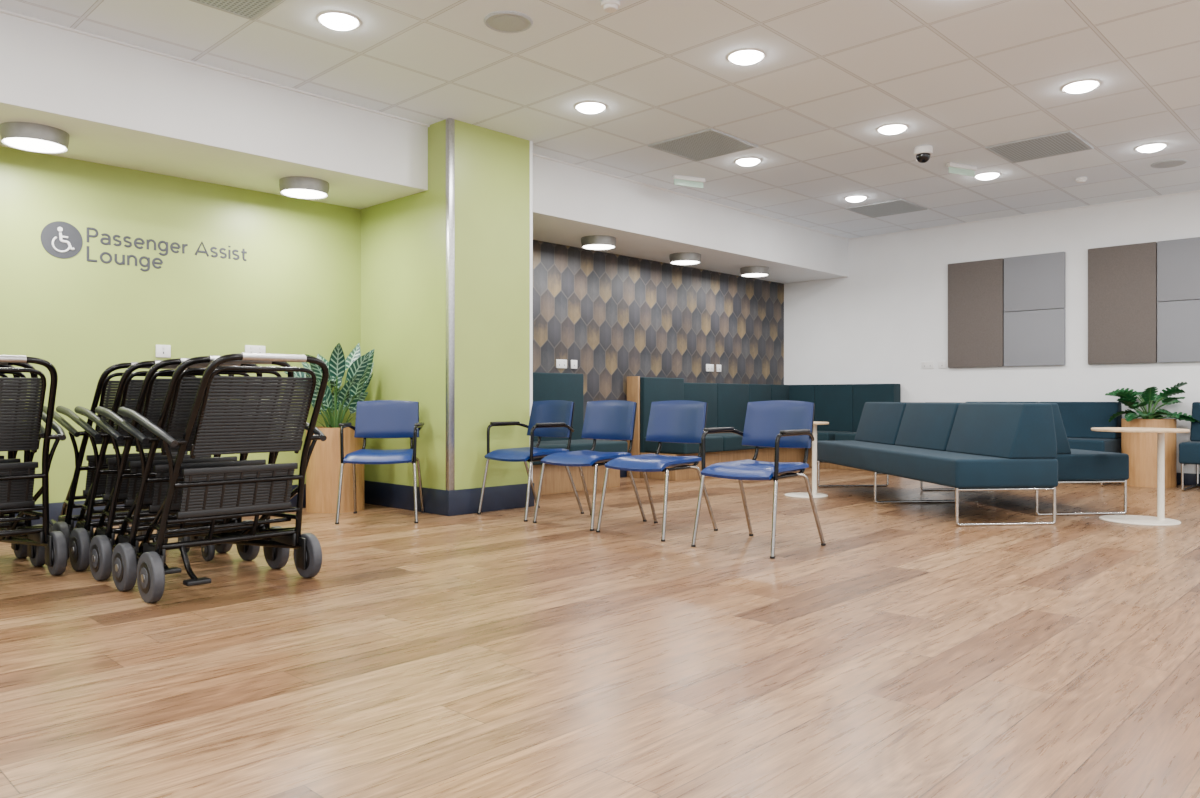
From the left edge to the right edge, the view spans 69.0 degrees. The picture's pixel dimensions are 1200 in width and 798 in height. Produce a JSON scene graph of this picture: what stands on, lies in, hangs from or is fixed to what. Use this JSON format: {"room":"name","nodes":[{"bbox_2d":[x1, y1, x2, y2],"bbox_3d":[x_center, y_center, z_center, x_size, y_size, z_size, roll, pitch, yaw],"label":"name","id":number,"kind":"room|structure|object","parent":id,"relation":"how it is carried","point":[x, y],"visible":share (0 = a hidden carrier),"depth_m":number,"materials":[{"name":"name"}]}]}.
{"room":"airport terminal","nodes":[
{"label":"airport terminal","id":0,"kind":"room"},
{"bbox_2d":[0,146,783,503],"bbox_3d":[-2.509,-0.610,6.909,0.100,2.960,14.470,0,0,44],"label":"wall","id":1,"kind":"structure","parent":0,"point":[297,290],"depth_m":6.64,"materials":[{"name":"green paint"}]},
{"bbox_2d":[40,221,246,271],"bbox_3d":[-3.158,-1.032,6.155,0.016,0.278,1.359,0,0,44],"label":"wall sign","id":2,"kind":"object","parent":1,"relation":"attached to","point":[60,239],"visible":1,"depth_m":5.87,"materials":[{"name":"grey plastic"}]},
{"bbox_2d":[15,484,305,527],"bbox_3d":[-4.748,0.775,4.502,0.014,0.190,7.896,0,0,44],"label":"baseboard","id":3,"kind":"structure","parent":1,"relation":"attached to","point":[55,509],"depth_m":5.80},
{"bbox_2d":[156,345,170,357],"bbox_3d":[-3.105,-0.340,6.207,0.015,0.090,0.100,0,0,44],"label":"wall socket","id":4,"kind":"object","parent":1,"relation":"attached to","point":[164,351],"visible":1,"depth_m":6.20,"materials":[{"name":"white plastic"}]},
{"bbox_2d":[245,345,264,352],"bbox_3d":[-2.641,-0.365,6.689,0.015,0.090,0.160,0,0,44],"label":"wall socket","id":5,"kind":"object","parent":1,"relation":"attached to","point":[248,348],"visible":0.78,"depth_m":6.68,"materials":[{"name":"white plastic"}]},
{"bbox_2d":[556,359,566,367],"bbox_3d":[-0.397,-0.363,9.019,0.015,0.090,0.150,0,0,44],"label":"wall socket","id":6,"kind":"object","parent":1,"relation":"attached to","point":[560,363],"visible":1,"depth_m":9.01,"materials":[{"name":"white plastic"}]},
{"bbox_2d":[571,360,576,368],"bbox_3d":[-0.272,-0.363,9.148,0.015,0.090,0.090,0,0,44],"label":"wall socket","id":7,"kind":"object","parent":1,"relation":"attached to","point":[573,362],"visible":1,"depth_m":9.14,"materials":[{"name":"white plastic"}]},
{"bbox_2d":[620,470,626,477],"bbox_3d":[0.556,0.810,10.008,0.014,0.120,5.752,0,0,44],"label":"baseboard","id":8,"kind":"structure","parent":1,"relation":"attached to","point":[623,473],"depth_m":9.69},
{"bbox_2d":[706,364,713,371],"bbox_3d":[1.366,-0.387,10.848,0.015,0.090,0.150,0,0,44],"label":"wall socket","id":9,"kind":"object","parent":1,"relation":"attached to","point":[709,367],"visible":1,"depth_m":10.85,"materials":[{"name":"white plastic"}]},
{"bbox_2d":[0,13,847,283],"bbox_3d":[-2.124,-1.843,6.538,0.970,0.494,14.470,0,0,44],"label":"bulkhead","id":10,"kind":"structure","parent":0,"point":[117,105],"depth_m":6.02,"materials":[{"name":"white paint"}]},
{"bbox_2d":[0,122,68,153],"bbox_3d":[-3.365,-1.552,5.199,0.350,0.088,0.350,0,0,44],"label":"drum ceiling light","id":11,"kind":"object","parent":10,"relation":"attached to","point":[26,136],"visible":1,"depth_m":5.11,"materials":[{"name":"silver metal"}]},
{"bbox_2d":[4,137,64,152],"bbox_3d":[-3.365,-1.526,5.199,0.308,0.030,0.308,0,0,44],"label":"diffuser","id":12,"kind":"object","parent":11,"relation":"attached to","point":[31,144],"depth_m":5.18,"materials":[{"name":"white plastic"}]},
{"bbox_2d":[279,176,328,198],"bbox_3d":[-2.178,-1.552,6.431,0.350,0.088,0.350,0,0,44],"label":"drum ceiling light","id":13,"kind":"object","parent":10,"relation":"attached to","point":[300,187],"visible":1,"depth_m":6.33,"materials":[{"name":"silver metal"}]},
{"bbox_2d":[282,189,325,198],"bbox_3d":[-2.178,-1.526,6.431,0.308,0.030,0.308,0,0,44],"label":"diffuser","id":14,"kind":"object","parent":13,"relation":"attached to","point":[294,193],"depth_m":6.42,"materials":[{"name":"white plastic"}]},
{"bbox_2d":[581,235,615,249],"bbox_3d":[-0.014,-1.552,8.678,0.350,0.088,0.350,0,0,44],"label":"drum ceiling light","id":15,"kind":"object","parent":10,"relation":"attached to","point":[592,242],"visible":1,"depth_m":8.56,"materials":[{"name":"silver metal"}]},
{"bbox_2d":[583,244,613,249],"bbox_3d":[-0.014,-1.526,8.678,0.308,0.030,0.308,0,0,44],"label":"diffuser","id":16,"kind":"object","parent":15,"relation":"attached to","point":[586,246],"depth_m":8.65,"materials":[{"name":"white plastic"}]},
{"bbox_2d":[0,9,1199,239],"bbox_3d":[1.657,-2.084,2.895,9.530,0.012,14.470,0,0,44],"label":"trim","id":17,"kind":"structure","parent":10,"relation":"attached to","point":[1,10],"depth_m":6.37,"materials":[{"name":"white paint"}]},
{"bbox_2d":[669,252,700,264],"bbox_3d":[0.944,-1.552,9.671,0.350,0.088,0.350,0,0,44],"label":"drum ceiling light","id":18,"kind":"object","parent":10,"relation":"attached to","point":[682,258],"visible":1,"depth_m":9.54,"materials":[{"name":"silver metal"}]},
{"bbox_2d":[671,261,698,264],"bbox_3d":[0.944,-1.526,9.671,0.308,0.030,0.308,0,0,44],"label":"diffuser","id":19,"kind":"object","parent":18,"relation":"attached to","point":[672,262],"depth_m":9.66,"materials":[{"name":"white plastic"}]},
{"bbox_2d":[740,266,768,276],"bbox_3d":[1.887,-1.552,10.651,0.350,0.088,0.350,0,0,44],"label":"drum ceiling light","id":20,"kind":"object","parent":10,"relation":"attached to","point":[750,271],"visible":1,"depth_m":10.52,"materials":[{"name":"silver metal"}]},
{"bbox_2d":[742,273,767,276],"bbox_3d":[1.887,-1.526,10.651,0.308,0.030,0.308,0,0,44],"label":"diffuser","id":21,"kind":"object","parent":20,"relation":"attached to","point":[743,274],"depth_m":10.60,"materials":[{"name":"white plastic"}]},
{"bbox_2d":[361,119,529,489],"bbox_3d":[-1.283,-0.610,7.216,1.240,2.960,0.822,0,0,44],"label":"wall pillar","id":22,"kind":"structure","parent":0,"point":[403,240],"depth_m":6.79,"materials":[{"name":"green paint"}]},
{"bbox_2d":[364,480,533,515],"bbox_3d":[-1.278,0.775,7.211,1.254,0.190,0.850,0,0,44],"label":"baseboard","id":23,"kind":"structure","parent":22,"relation":"attached to","point":[495,498],"depth_m":6.80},
{"bbox_2d":[446,118,454,489],"bbox_3d":[-1.119,-0.705,6.517,0.042,2.770,0.051,0,0,44],"label":"trim","id":24,"kind":"structure","parent":22,"relation":"attached to","point":[450,123],"depth_m":6.50,"materials":[{"name":"metal"}]},
{"bbox_2d":[530,141,532,481],"bbox_3d":[-0.558,-0.705,7.072,0.004,2.770,0.030,0,0,44],"label":"trim","id":25,"kind":"structure","parent":22,"relation":"attached to","point":[531,142],"depth_m":7.07,"materials":[{"name":"white paint"}]},
{"bbox_2d":[0,467,1199,797],"bbox_3d":[1.425,0.920,3.209,10.900,0.100,14.600,0,0,44],"label":"floor","id":26,"kind":"structure","parent":0,"point":[914,652],"depth_m":2.94,"materials":[{"name":"brown wood"}]},
{"bbox_2d":[0,365,27,558],"bbox_3d":[-3.572,0.339,4.670,1.266,1.062,0.784,0,0,44],"label":"wheelchair","id":27,"kind":"object","parent":26,"relation":"on","point":[20,550],"visible":0.14,"depth_m":4.70,"materials":[{"name":"black metal"}]},
{"bbox_2d":[0,363,44,566],"bbox_3d":[-3.334,0.339,4.441,1.266,1.062,0.784,0,0,44],"label":"wheelchair","id":28,"kind":"object","parent":26,"relation":"on","point":[36,554],"visible":0.17,"depth_m":4.46,"materials":[{"name":"black metal"}]},
{"bbox_2d":[0,355,67,575],"bbox_3d":[-3.096,0.339,4.212,1.266,1.062,0.784,0,0,44],"label":"wheelchair","id":29,"kind":"object","parent":26,"relation":"on","point":[20,424],"visible":1,"depth_m":4.12,"materials":[{"name":"black plastic"}]},
{"bbox_2d":[43,362,204,559],"bbox_3d":[-2.783,0.339,5.063,1.266,1.062,0.784,0,0,44],"label":"wheelchair","id":30,"kind":"object","parent":26,"relation":"on","point":[65,524],"visible":0.3,"depth_m":4.64,"materials":[{"name":"black plastic"}]},
{"bbox_2d":[56,360,233,570],"bbox_3d":[-2.546,0.339,4.834,1.266,1.062,0.784,0,0,44],"label":"wheelchair","id":31,"kind":"object","parent":26,"relation":"on","point":[81,535],"visible":0.43,"depth_m":4.41,"materials":[{"name":"black metal"}]},
{"bbox_2d":[74,358,262,580],"bbox_3d":[-2.308,0.339,4.605,1.266,1.062,0.784,0,0,44],"label":"wheelchair","id":32,"kind":"object","parent":26,"relation":"on","point":[103,539],"visible":0.45,"depth_m":4.20,"materials":[{"name":"black metal"}]},
{"bbox_2d":[95,355,293,590],"bbox_3d":[-2.070,0.339,4.376,1.266,1.062,0.784,0,0,44],"label":"wheelchair","id":33,"kind":"object","parent":26,"relation":"on","point":[126,546],"visible":0.5,"depth_m":3.98,"materials":[{"name":"black plastic"}]},
{"bbox_2d":[118,353,328,602],"bbox_3d":[-1.833,0.339,4.147,1.266,1.062,0.784,0,0,44],"label":"wheelchair","id":34,"kind":"object","parent":26,"relation":"on","point":[213,494],"visible":0.94,"depth_m":3.87,"materials":[{"name":"black plastic"}]},
{"bbox_2d":[284,343,374,512],"bbox_3d":[-2.024,0.204,6.808,0.661,1.332,0.654,0,0,44],"label":"potted plant","id":35,"kind":"object","parent":26,"relation":"on","point":[323,469],"visible":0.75,"depth_m":6.71,"materials":[{"name":"green plant"}]},
{"bbox_2d":[335,400,424,523],"bbox_3d":[-1.584,0.439,6.383,0.572,0.862,0.603,0,0,-5],"label":"chair","id":36,"kind":"object","parent":26,"relation":"on","point":[376,418],"visible":1,"depth_m":6.56,"materials":[{"name":"blue fabric"}]},
{"bbox_2d":[477,400,583,521],"bbox_3d":[-0.517,0.439,6.598,0.572,0.862,0.603,0,0,45],"label":"chair","id":37,"kind":"object","parent":26,"relation":"on","point":[548,418],"visible":0.95,"depth_m":6.60,"materials":[{"name":"blue fabric"}]},
{"bbox_2d":[533,372,627,495],"bbox_3d":[-0.556,0.305,8.270,0.775,1.130,1.618,0,0,44],"label":"seating","id":38,"kind":"object","parent":26,"relation":"on","point":[546,386],"visible":0.23,"depth_m":8.48,"materials":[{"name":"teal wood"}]},
{"bbox_2d":[533,400,646,530],"bbox_3d":[-0.064,0.439,6.161,0.572,0.862,0.603,0,0,42],"label":"chair","id":39,"kind":"object","parent":26,"relation":"on","point":[605,419],"visible":0.93,"depth_m":6.19,"materials":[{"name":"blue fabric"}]},
{"bbox_2d":[596,400,717,541],"bbox_3d":[0.383,0.439,5.731,0.572,0.862,0.603,0,0,43],"label":"chair","id":40,"kind":"object","parent":26,"relation":"on","point":[673,421],"visible":0.99,"depth_m":5.76,"materials":[{"name":"blue fabric"}]},
{"bbox_2d":[691,400,825,558],"bbox_3d":[0.945,0.439,5.161,0.572,0.862,0.603,0,0,44],"label":"chair","id":41,"kind":"object","parent":26,"relation":"on","point":[778,424],"visible":1,"depth_m":5.17,"materials":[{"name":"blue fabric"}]},
{"bbox_2d":[627,376,900,480],"bbox_3d":[2.018,0.310,10.300,1.685,1.120,3.255,0,0,44],"label":"seating","id":42,"kind":"object","parent":26,"relation":"on","point":[840,405],"visible":0.49,"depth_m":10.65,"materials":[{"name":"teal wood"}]},
{"bbox_2d":[784,422,828,497],"bbox_3d":[1.848,0.538,7.828,0.400,0.664,0.400,0,0,44],"label":"side table","id":43,"kind":"object","parent":26,"relation":"on","point":[815,494],"visible":0.64,"depth_m":7.84,"materials":[{"name":"white metal"}]},
{"bbox_2d":[817,402,1057,525],"bbox_3d":[2.645,0.450,7.311,0.750,0.839,2.700,0,0,-6],"label":"seat","id":44,"kind":"object","parent":26,"relation":"on","point":[959,446],"visible":0.98,"depth_m":6.46,"materials":[{"name":"blue fabric"}]},
{"bbox_2d":[920,402,1128,515],"bbox_3d":[3.503,0.450,7.428,0.750,0.839,1.860,0,0,-6],"label":"seat","id":45,"kind":"object","parent":26,"relation":"on","point":[1074,465],"visible":0.31,"depth_m":6.51,"materials":[{"name":"blue fabric"}]},
{"bbox_2d":[983,402,1121,485],"bbox_3d":[4.675,0.450,9.465,1.600,0.839,0.750,0,0,44],"label":"seat","id":46,"kind":"object","parent":26,"relation":"on","point":[1078,418],"visible":0.22,"depth_m":9.14,"materials":[{"name":"blue fabric"}]},
{"bbox_2d":[1091,427,1189,525],"bbox_3d":[3.844,0.540,6.225,0.600,0.659,0.600,0,0,44],"label":"side table","id":47,"kind":"object","parent":26,"relation":"on","point":[1160,520],"visible":1,"depth_m":6.21,"materials":[{"name":"white metal"}]},
{"bbox_2d":[1105,382,1199,487],"bbox_3d":[5.513,0.350,8.785,0.719,1.041,0.783,0,0,-11],"label":"potted plant","id":48,"kind":"object","parent":26,"relation":"on","point":[1141,448],"visible":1,"depth_m":8.63,"materials":[{"name":"green plant"}]},
{"bbox_2d":[1179,402,1199,490],"bbox_3d":[6.274,0.450,7.925,1.600,0.839,0.750,0,0,44],"label":"seat","id":49,"kind":"object","parent":26,"relation":"on","point":[1189,452],"visible":1,"depth_m":8.20,"materials":[{"name":"blue fabric"}]},
{"bbox_2d":[0,0,1199,238],"bbox_3d":[1.425,-2.140,3.209,10.900,0.100,14.600,0,0,44],"label":"ceiling","id":50,"kind":"structure","parent":0,"point":[965,77],"depth_m":5.67,"materials":[{"name":"tile"}]},
{"bbox_2d":[189,0,282,20],"bbox_3d":[-1.899,-2.084,4.342,0.645,0.012,0.645,0,0,44],"label":"ceiling vent","id":51,"kind":"object","parent":50,"relation":"in","point":[248,9],"visible":1,"depth_m":4.62,"materials":[{"name":"white metal"}]},
{"bbox_2d":[316,11,360,30],"bbox_3d":[-1.441,-2.071,4.818,0.236,0.038,0.236,0,0,44],"label":"recessed light","id":52,"kind":"object","parent":50,"relation":"in","point":[336,20],"visible":1,"depth_m":4.77,"materials":[{"name":"white plastic"}]},
{"bbox_2d":[484,11,532,32],"bbox_3d":[-0.508,-2.084,4.835,0.270,0.012,0.270,0,0,44],"label":"ceiling speaker","id":53,"kind":"object","parent":50,"relation":"attached to","point":[499,21],"visible":1,"depth_m":4.82},
{"bbox_2d":[574,101,606,113],"bbox_3d":[-0.067,-2.071,6.244,0.236,0.038,0.236,0,0,44],"label":"recessed light","id":54,"kind":"object","parent":50,"relation":"in","point":[589,107],"visible":1,"depth_m":6.19,"materials":[{"name":"white plastic"}]},
{"bbox_2d":[577,103,603,113],"bbox_3d":[-0.067,-2.071,6.244,0.200,0.038,0.200,0,0,44],"label":"diffuser","id":55,"kind":"object","parent":54,"relation":"attached to","point":[589,108],"depth_m":6.19,"materials":[{"name":"white plastic"}]},
{"bbox_2d":[601,0,619,12],"bbox_3d":[0.056,-2.069,4.598,0.100,0.042,0.100,0,0,44],"label":"smoke detector","id":56,"kind":"object","parent":50,"relation":"attached to","point":[610,6],"visible":1,"depth_m":4.57,"materials":[{"name":"white plastic"}]},
{"bbox_2d":[672,175,704,187],"bbox_3d":[0.837,-2.045,8.220,0.340,0.090,0.045,0,0,-26],"label":"emergency light","id":57,"kind":"object","parent":50,"relation":"attached to","point":[680,180],"visible":1,"depth_m":8.21,"materials":[{"name":"white plastic"}]},
{"bbox_2d":[648,128,757,161],"bbox_3d":[0.849,-2.084,7.194,0.645,0.012,0.645,0,0,44],"label":"ceiling vent","id":58,"kind":"object","parent":50,"relation":"in","point":[709,143],"visible":1,"depth_m":7.16,"materials":[{"name":"white metal"}]},
{"bbox_2d":[727,48,765,64],"bbox_3d":[0.891,-2.071,5.321,0.236,0.038,0.236,0,0,44],"label":"recessed light","id":59,"kind":"object","parent":50,"relation":"in","point":[746,56],"visible":1,"depth_m":5.27,"materials":[{"name":"white plastic"}]},
{"bbox_2d":[734,157,761,165],"bbox_3d":[1.300,-2.071,7.662,0.236,0.038,0.236,0,0,44],"label":"recessed light","id":60,"kind":"object","parent":50,"relation":"in","point":[747,161],"visible":1,"depth_m":7.61,"materials":[{"name":"white plastic"}]},
{"bbox_2d":[844,195,867,201],"bbox_3d":[2.659,-2.071,9.074,0.236,0.038,0.236,0,0,44],"label":"recessed light","id":61,"kind":"object","parent":50,"relation":"in","point":[856,198],"visible":1,"depth_m":9.02,"materials":[{"name":"white plastic"}]},
{"bbox_2d":[845,199,926,217],"bbox_3d":[3.138,-2.084,9.571,0.645,0.012,0.645,0,0,44],"label":"ceiling vent","id":62,"kind":"object","parent":50,"relation":"in","point":[899,206],"visible":1,"depth_m":9.53,"materials":[{"name":"white metal"}]},
{"bbox_2d":[876,123,908,134],"bbox_3d":[2.257,-2.071,6.740,0.236,0.038,0.236,0,0,44],"label":"recessed light","id":63,"kind":"object","parent":50,"relation":"in","point":[896,128],"visible":1,"depth_m":6.69,"materials":[{"name":"white plastic"}]},
{"bbox_2d":[879,125,905,134],"bbox_3d":[2.257,-2.071,6.740,0.200,0.038,0.200,0,0,44],"label":"diffuser","id":64,"kind":"object","parent":63,"relation":"attached to","point":[885,129],"depth_m":6.69,"materials":[{"name":"white plastic"}]},
{"bbox_2d":[914,145,932,162],"bbox_3d":[2.686,-2.026,7.257,0.150,0.128,0.150,0,0,44],"label":"security camera","id":65,"kind":"object","parent":50,"relation":"attached to","point":[923,153],"visible":1,"depth_m":7.21,"materials":[{"name":"white plastic"}]},
{"bbox_2d":[946,162,976,176],"bbox_3d":[3.228,-2.045,7.790,0.340,0.090,0.045,0,0,-26],"label":"emergency light","id":66,"kind":"object","parent":50,"relation":"attached to","point":[955,168],"visible":1,"depth_m":7.78,"materials":[{"name":"white plastic"}]},
{"bbox_2d":[974,172,1000,179],"bbox_3d":[3.617,-2.071,8.151,0.236,0.038,0.236,0,0,44],"label":"recessed light","id":67,"kind":"object","parent":50,"relation":"in","point":[987,175],"visible":0.97,"depth_m":8.10,"materials":[{"name":"white plastic"}]},
{"bbox_2d":[985,131,1093,162],"bbox_3d":[3.648,-2.084,7.247,0.645,0.012,0.645,0,0,44],"label":"ceiling vent","id":68,"kind":"object","parent":50,"relation":"in","point":[1065,142],"visible":1,"depth_m":7.22,"materials":[{"name":"white metal"}]},
{"bbox_2d":[1061,79,1100,92],"bbox_3d":[3.208,-2.071,5.824,0.236,0.038,0.236,0,0,44],"label":"recessed light","id":69,"kind":"object","parent":50,"relation":"in","point":[1080,86],"visible":1,"depth_m":5.78,"materials":[{"name":"white plastic"}]},
{"bbox_2d":[1075,177,1086,182],"bbox_3d":[4.549,-2.069,8.254,0.100,0.042,0.100,0,0,44],"label":"smoke detector","id":70,"kind":"object","parent":50,"relation":"attached to","point":[1079,179],"visible":1,"depth_m":8.22,"materials":[{"name":"white plastic"}]},
{"bbox_2d":[1134,143,1167,152],"bbox_3d":[4.568,-2.071,7.235,0.236,0.038,0.236,0,0,44],"label":"recessed light","id":71,"kind":"object","parent":50,"relation":"in","point":[1152,147],"visible":1,"depth_m":7.18,"materials":[{"name":"white plastic"}]},
{"bbox_2d":[1150,159,1186,167],"bbox_3d":[5.039,-2.084,7.739,0.270,0.012,0.270,0,0,44],"label":"ceiling speaker","id":72,"kind":"object","parent":50,"relation":"attached to","point":[1173,162],"visible":1,"depth_m":7.71},
{"bbox_2d":[784,192,1199,473],"bbox_3d":[6.398,-0.610,8.444,10.700,2.960,0.100,0,0,44],"label":"wall","id":73,"kind":"structure","parent":0,"point":[878,323],"depth_m":10.53,"materials":[{"name":"white paint"}]},
{"bbox_2d":[922,361,933,368],"bbox_3d":[4.003,-0.415,10.671,0.150,0.090,0.015,0,0,44],"label":"wall socket","id":74,"kind":"object","parent":73,"relation":"attached to","point":[925,364],"visible":1,"depth_m":10.66,"materials":[{"name":"white plastic"}]},
{"bbox_2d":[938,361,945,367],"bbox_3d":[4.133,-0.415,10.546,0.090,0.090,0.015,0,0,44],"label":"wall socket","id":75,"kind":"object","parent":73,"relation":"attached to","point":[941,364],"visible":1,"depth_m":10.54,"materials":[{"name":"white plastic"}]},
{"bbox_2d":[948,258,1003,367],"bbox_3d":[4.408,-0.995,10.255,0.634,1.244,0.050,0,0,44],"label":"acoustic panel","id":76,"kind":"object","parent":73,"relation":"attached to","point":[975,288],"visible":1,"depth_m":10.22,"materials":[{"name":"brown fabric"}]},
{"bbox_2d":[1004,309,1065,366],"bbox_3d":[4.875,-0.682,9.806,0.639,0.619,0.050,0,0,44],"label":"acoustic panel","id":77,"kind":"object","parent":73,"relation":"attached to","point":[1036,337],"visible":1,"depth_m":9.77,"materials":[{"name":"grey fabric"}]},
{"bbox_2d":[1004,252,1065,311],"bbox_3d":[4.875,-1.308,9.806,0.639,0.619,0.050,0,0,44],"label":"acoustic panel","id":78,"kind":"object","parent":73,"relation":"attached to","point":[1031,282],"visible":1,"depth_m":9.77,"materials":[{"name":"grey fabric"}]},
{"bbox_2d":[1088,242,1156,363],"bbox_3d":[5.499,-0.995,9.204,0.634,1.244,0.050,0,0,44],"label":"acoustic panel","id":79,"kind":"object","parent":73,"relation":"attached to","point":[1122,279],"visible":1,"depth_m":9.18,"materials":[{"name":"brown fabric"}]},
{"bbox_2d":[1157,300,1199,362],"bbox_3d":[5.966,-0.682,8.755,0.639,0.619,0.050,0,0,44],"label":"acoustic panel","id":80,"kind":"object","parent":73,"relation":"attached to","point":[1178,322],"visible":1,"depth_m":8.83,"materials":[{"name":"grey fabric"}]},
{"bbox_2d":[1157,237,1199,301],"bbox_3d":[5.966,-1.308,8.755,0.639,0.619,0.050,0,0,44],"label":"acoustic panel","id":81,"kind":"object","parent":73,"relation":"attached to","point":[1178,260],"visible":1,"depth_m":8.83,"materials":[{"name":"grey fabric"}]},
{"bbox_2d":[1177,473,1199,485],"bbox_3d":[6.359,0.810,8.403,10.600,0.120,0.014,0,0,44],"label":"baseboard","id":82,"kind":"structure","parent":73,"relation":"attached to","point":[1189,478],"depth_m":8.80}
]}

